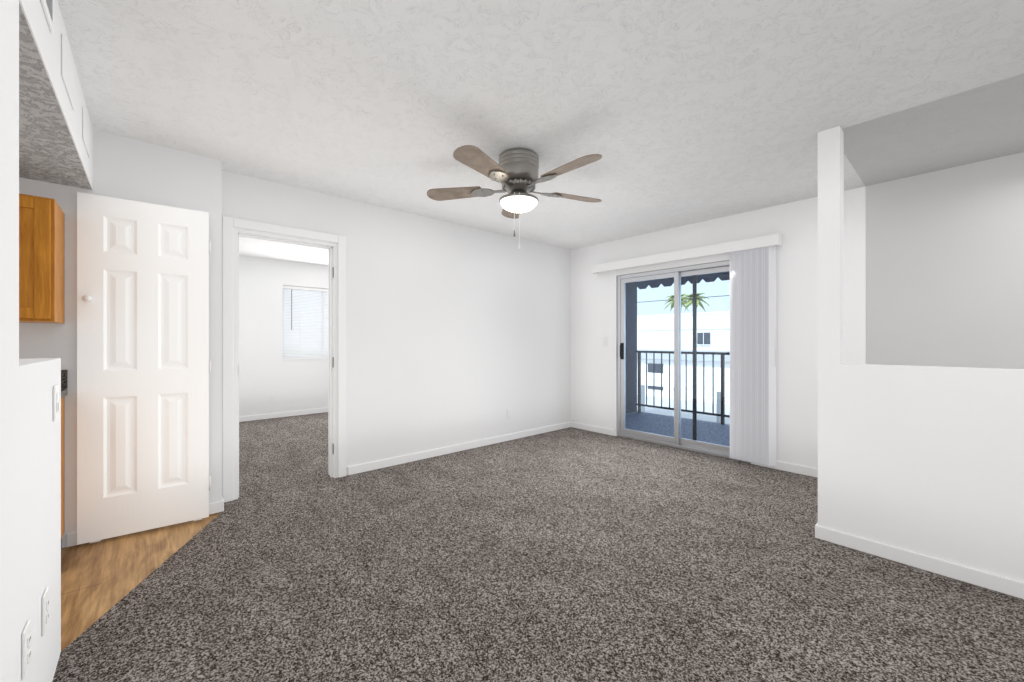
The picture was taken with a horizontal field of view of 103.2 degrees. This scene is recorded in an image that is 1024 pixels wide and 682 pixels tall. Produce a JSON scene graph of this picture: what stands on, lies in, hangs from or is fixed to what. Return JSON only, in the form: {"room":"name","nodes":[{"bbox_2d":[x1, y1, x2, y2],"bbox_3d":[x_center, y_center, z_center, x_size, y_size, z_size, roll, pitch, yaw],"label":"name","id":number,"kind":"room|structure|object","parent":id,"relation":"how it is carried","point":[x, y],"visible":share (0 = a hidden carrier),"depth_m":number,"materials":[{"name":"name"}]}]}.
{"room":"empty living room","nodes":[
{"label":"empty living room","id":0,"kind":"room"},
{"bbox_2d":[0,0,92,681],"bbox_3d":[-0.511,-0.035,0.114,0.128,2.440,6.050,0,0,-42],"label":"wall","id":1,"kind":"structure","parent":0,"point":[30,500],"depth_m":1.10,"materials":[{"name":"paint"}]},
{"bbox_2d":[22,619,30,679],"bbox_3d":[-1.317,0.835,1.103,0.010,0.125,0.075,0,0,-42],"label":"outlet","id":2,"kind":"object","parent":1,"relation":"attached to","point":[26,648],"depth_m":1.09,"materials":[{"name":"white plastic"}]},
{"bbox_2d":[42,587,48,636],"bbox_3d":[-1.493,0.865,1.301,0.010,0.125,0.075,0,0,-42],"label":"outlet","id":3,"kind":"object","parent":1,"relation":"attached to","point":[45,610],"depth_m":1.28,"materials":[{"name":"white plastic"}]},
{"bbox_2d":[40,0,53,33],"bbox_3d":[-1.457,-1.133,1.260,0.008,0.165,0.340,0,0,-42],"label":"air vent","id":4,"kind":"object","parent":1,"relation":"in","point":[48,7],"visible":1,"depth_m":1.34,"materials":[{"name":"white paint"}]},
{"bbox_2d":[61,34,89,157],"bbox_3d":[-2.034,-1.095,1.904,0.004,0.160,0.950,0,0,-42],"label":"air vent","id":5,"kind":"object","parent":1,"relation":"attached to","point":[67,72],"visible":0.98,"depth_m":1.70,"materials":[{"name":"paint"}]},
{"bbox_2d":[19,3,91,189],"bbox_3d":[-1.499,-1.075,-0.767,2.741,0.359,6.050,0,0,-42],"label":"ceiling","id":6,"kind":"structure","parent":0,"point":[48,151],"depth_m":1.73,"materials":[{"name":"white paint"}]},
{"bbox_2d":[19,130,221,547],"bbox_3d":[-3.378,-0.035,1.815,3.370,2.440,0.305,0,0,-42],"label":"wall","id":7,"kind":"structure","parent":0,"point":[125,168],"depth_m":2.51,"materials":[{"name":"paint"}]},
{"bbox_2d":[19,194,64,323],"bbox_3d":[-2.629,-0.414,2.044,0.471,0.630,0.343,0,0,-42],"label":"upper cabinet","id":8,"kind":"object","parent":7,"relation":"attached to","point":[41,259],"depth_m":2.04,"materials":[{"name":"brown wood"}]},
{"bbox_2d":[61,370,66,389],"bbox_3d":[-3.389,0.217,1.582,2.244,0.106,0.022,0,0,-42],"label":"backsplash","id":9,"kind":"structure","parent":7,"relation":"attached to","point":[63,372],"depth_m":2.31,"materials":[{"name":"black stone"}]},
{"bbox_2d":[77,192,210,544],"bbox_3d":[-2.264,0.163,2.532,0.618,2.040,0.098,0,0,-42],"label":"door","id":10,"kind":"structure","parent":7,"relation":"in","point":[143,366],"depth_m":2.50,"materials":[{"name":"white paint"}]},
{"bbox_2d":[66,498,223,546],"bbox_3d":[-2.283,1.147,2.579,0.742,0.075,0.012,0,0,-42],"label":"baseboard","id":11,"kind":"structure","parent":7,"relation":"attached to","point":[216,507],"depth_m":2.77,"materials":[{"name":"white paint"}]},
{"bbox_2d":[61,512,220,650],"bbox_3d":[-1.311,1.251,-0.505,3.370,0.108,6.390,0,0,-42],"label":"floor","id":12,"kind":"structure","parent":0,"point":[99,579],"depth_m":2.15,"materials":[{"name":"brown wood"}]},
{"bbox_2d":[61,398,64,550],"bbox_3d":[-2.537,0.754,1.941,0.471,0.881,0.619,0,0,-42],"label":"base cabinet","id":13,"kind":"object","parent":12,"relation":"on","point":[62,403],"depth_m":2.30,"materials":[{"name":"brown wood"}]},
{"bbox_2d":[61,390,66,401],"bbox_3d":[-3.185,0.292,1.353,2.244,0.039,0.635,0,0,-42],"label":"countertop","id":14,"kind":"structure","parent":13,"relation":"on","point":[63,392],"depth_m":2.25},
{"bbox_2d":[239,255,327,416],"bbox_3d":[-4.293,-0.035,5.818,7.330,2.440,0.200,0,0,-42],"label":"wall","id":15,"kind":"structure","parent":0,"point":[266,371],"depth_m":6.22,"materials":[{"name":"paint"}]},
{"bbox_2d":[239,408,327,421],"bbox_3d":[-3.580,1.147,6.311,5.610,0.075,0.012,0,0,-42],"label":"baseboard","id":16,"kind":"structure","parent":15,"relation":"attached to","point":[311,411],"depth_m":6.30,"materials":[{"name":"white paint"}]},
{"bbox_2d":[282,289,327,359],"bbox_3d":[-3.153,-0.288,6.786,1.260,1.170,0.152,0,0,-42],"label":"bedroom window","id":17,"kind":"structure","parent":15,"relation":"in","point":[305,332],"depth_m":6.66,"materials":[{"name":"silver metal"}]},
{"bbox_2d":[283,285,327,357],"bbox_3d":[-3.136,-0.299,6.767,1.228,1.144,0.056,0,0,-42],"label":"blinds","id":18,"kind":"object","parent":17,"relation":"attached to","point":[295,342],"visible":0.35,"depth_m":6.57,"materials":[{"name":"white paint"}]},
{"bbox_2d":[222,170,570,474],"bbox_3d":[-0.705,-0.035,4.324,3.960,2.440,0.115,0,0,-42],"label":"wall","id":19,"kind":"structure","parent":0,"point":[456,334],"depth_m":4.17,"materials":[{"name":"paint"}]},
{"bbox_2d":[222,216,345,502],"bbox_3d":[-1.834,0.135,3.318,0.887,2.101,0.151,0,0,-42],"label":"door frame","id":20,"kind":"structure","parent":19,"relation":"attached to","point":[234,230],"depth_m":3.18,"materials":[{"name":"white paint"}]},
{"bbox_2d":[348,422,569,474],"bbox_3d":[-0.315,1.147,4.585,3.030,0.075,0.015,0,0,-42],"label":"baseboard","id":21,"kind":"structure","parent":19,"relation":"attached to","point":[360,468],"depth_m":4.26,"materials":[{"name":"white paint"}]},
{"bbox_2d":[52,412,1023,681],"bbox_3d":[-1.015,1.245,2.176,7.380,0.120,10.000,0,0,-42],"label":"floor","id":22,"kind":"structure","parent":0,"point":[570,554],"depth_m":1.96,"materials":[{"name":"grey carpet"}]},
{"bbox_2d":[58,0,1023,265],"bbox_3d":[-0.998,-1.315,2.158,7.680,0.120,10.050,0,0,-42],"label":"ceiling","id":23,"kind":"structure","parent":0,"point":[678,112],"depth_m":2.07,"materials":[{"name":"white paint"}]},
{"bbox_2d":[427,145,601,248],"bbox_3d":[0.083,-0.925,2.717,1.272,0.660,1.217,0,0,-42],"label":"ceiling fan","id":24,"kind":"object","parent":23,"relation":"hanging from","point":[514,172],"visible":1,"depth_m":2.65,"materials":[{"name":"brown wood"}]},
{"bbox_2d":[626,282,636,413],"bbox_3d":[1.439,0.107,6.499,1.805,2.555,0.170,0,0,-42],"label":"wall","id":25,"kind":"structure","parent":0,"point":[631,357],"depth_m":6.92,"materials":[{"name":"paint"}]},
{"bbox_2d":[571,152,1023,468],"bbox_3d":[1.779,-0.035,4.632,0.160,2.440,10.050,0,0,-42],"label":"wall","id":26,"kind":"structure","parent":0,"point":[934,268],"depth_m":3.25,"materials":[{"name":"paint"}]},
{"bbox_2d":[570,422,613,435],"bbox_3d":[1.046,1.147,5.325,0.015,0.075,0.680,0,0,-42],"label":"baseboard","id":27,"kind":"structure","parent":26,"relation":"attached to","point":[572,424],"depth_m":5.31,"materials":[{"name":"white paint"}]},
{"bbox_2d":[602,337,606,345],"bbox_3d":[1.179,0.005,5.175,0.012,0.117,0.072,0,0,-42],"label":"light switch","id":28,"kind":"object","parent":26,"relation":"attached to","point":[604,341],"visible":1,"depth_m":5.17,"materials":[{"name":"white plastic"}]},
{"bbox_2d":[637,271,729,288],"bbox_3d":[3.192,-1.100,4.719,2.055,0.350,5.600,0,0,-42],"label":"awning","id":29,"kind":"object","parent":26,"relation":"attached to","point":[708,277],"depth_m":6.67,"materials":[{"name":"blue fabric"}]},
{"bbox_2d":[617,260,750,462],"bbox_3d":[1.836,0.185,4.516,0.130,1.995,1.514,0,0,-42],"label":"sliding glass door","id":30,"kind":"structure","parent":26,"relation":"in","point":[677,440],"depth_m":4.51,"materials":[{"name":"clear glass"}]},
{"bbox_2d":[592,233,781,273],"bbox_3d":[1.749,-0.920,4.465,0.103,0.100,2.080,0,0,-42],"label":"blind valance","id":31,"kind":"object","parent":26,"relation":"attached to","point":[755,242],"visible":1,"depth_m":4.21,"materials":[{"name":"white paint"}]},
{"bbox_2d":[730,245,775,465],"bbox_3d":[2.293,0.120,3.860,0.079,2.060,0.391,0,0,-42],"label":"vertical blinds","id":32,"kind":"object","parent":26,"relation":"attached to","point":[753,355],"visible":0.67,"depth_m":3.84,"materials":[{"name":"white plastic"}]},
{"bbox_2d":[754,461,817,477],"bbox_3d":[3.641,1.147,2.414,0.012,0.075,3.960,0,0,-42],"label":"baseboard","id":33,"kind":"structure","parent":26,"relation":"attached to","point":[803,470],"depth_m":3.64,"materials":[{"name":"white paint"}]},
{"bbox_2d":[818,126,1023,581],"bbox_3d":[2.946,-0.035,1.286,0.110,2.440,3.200,0,0,-42],"label":"wall","id":34,"kind":"structure","parent":0,"point":[926,460],"depth_m":2.14,"materials":[{"name":"paint"}]},
{"bbox_2d":[815,522,1023,598],"bbox_3d":[2.897,1.147,1.250,0.015,0.075,3.212,0,0,-42],"label":"baseboard","id":35,"kind":"structure","parent":34,"relation":"attached to","point":[1005,585],"depth_m":2.09,"materials":[{"name":"white paint"}]},
{"label":"outside","id":36,"kind":"structure","parent":0,"visible":0},
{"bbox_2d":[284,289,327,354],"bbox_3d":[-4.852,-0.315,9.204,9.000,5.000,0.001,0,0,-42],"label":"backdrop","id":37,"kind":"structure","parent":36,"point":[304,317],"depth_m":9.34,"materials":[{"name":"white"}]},
{"bbox_2d":[637,395,729,423],"bbox_3d":[30.631,4.285,60.775,113.400,0.200,130.000,0,0,-42],"label":"ground","id":38,"kind":"structure","parent":36,"point":[685,415],"depth_m":24.79,"materials":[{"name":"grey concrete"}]},
{"bbox_2d":[664,294,691,311],"bbox_3d":[27.729,-1.815,68.152,4.481,12.017,4.478,0,0,-42],"label":"palm tree","id":39,"kind":"object","parent":38,"relation":"on","point":[672,301],"depth_m":68.02,"materials":[{"name":"green plant"}]},
{"bbox_2d":[637,311,729,327],"bbox_3d":[14.171,0.530,61.512,13.200,7.290,67.400,0,0,-42],"label":"building","id":40,"kind":"structure","parent":38,"relation":"on","point":[652,322],"depth_m":45.62,"materials":[{"name":"white paint"}]},
{"bbox_2d":[637,326,729,404],"bbox_3d":[23.444,1.590,24.571,12.500,5.170,29.900,0,0,-42],"label":"building","id":41,"kind":"structure","parent":38,"relation":"on","point":[668,337],"depth_m":28.34,"materials":[{"name":"white paint"}]},
{"bbox_2d":[637,372,729,422],"bbox_3d":[8.281,3.020,18.763,9.730,2.310,9.000,0,0,-42],"label":"carport","id":42,"kind":"object","parent":38,"relation":"on","point":[707,383],"depth_m":19.16,"materials":[{"name":"white paint"}]},
{"bbox_2d":[681,293,709,311],"bbox_3d":[28.816,-1.665,63.952,4.480,11.718,4.517,0,0,-42],"label":"palm tree","id":43,"kind":"object","parent":38,"relation":"on","point":[691,302],"depth_m":63.65,"materials":[{"name":"green plant"}]},
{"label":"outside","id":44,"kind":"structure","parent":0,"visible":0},
{"bbox_2d":[626,411,729,445],"bbox_3d":[3.165,1.300,4.561,1.805,0.170,5.000,0,0,-42],"label":"floor","id":45,"kind":"structure","parent":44,"point":[656,425],"depth_m":5.70,"materials":[{"name":"concrete"}]},
{"bbox_2d":[636,351,729,424],"bbox_3d":[3.769,0.689,5.120,0.040,1.048,4.930,0,0,-42],"label":"balcony railing","id":46,"kind":"object","parent":45,"relation":"on","point":[722,354],"depth_m":6.25,"materials":[{"name":"black metal"}]},
{"bbox_2d":[637,295,729,302],"bbox_3d":[19.887,-4.215,37.809,0.070,0.461,90.000,0,0,-42],"label":"power line","id":47,"kind":"structure","parent":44,"point":[686,298],"depth_m":40.27,"materials":[{"name":"black metal"}]}
]}

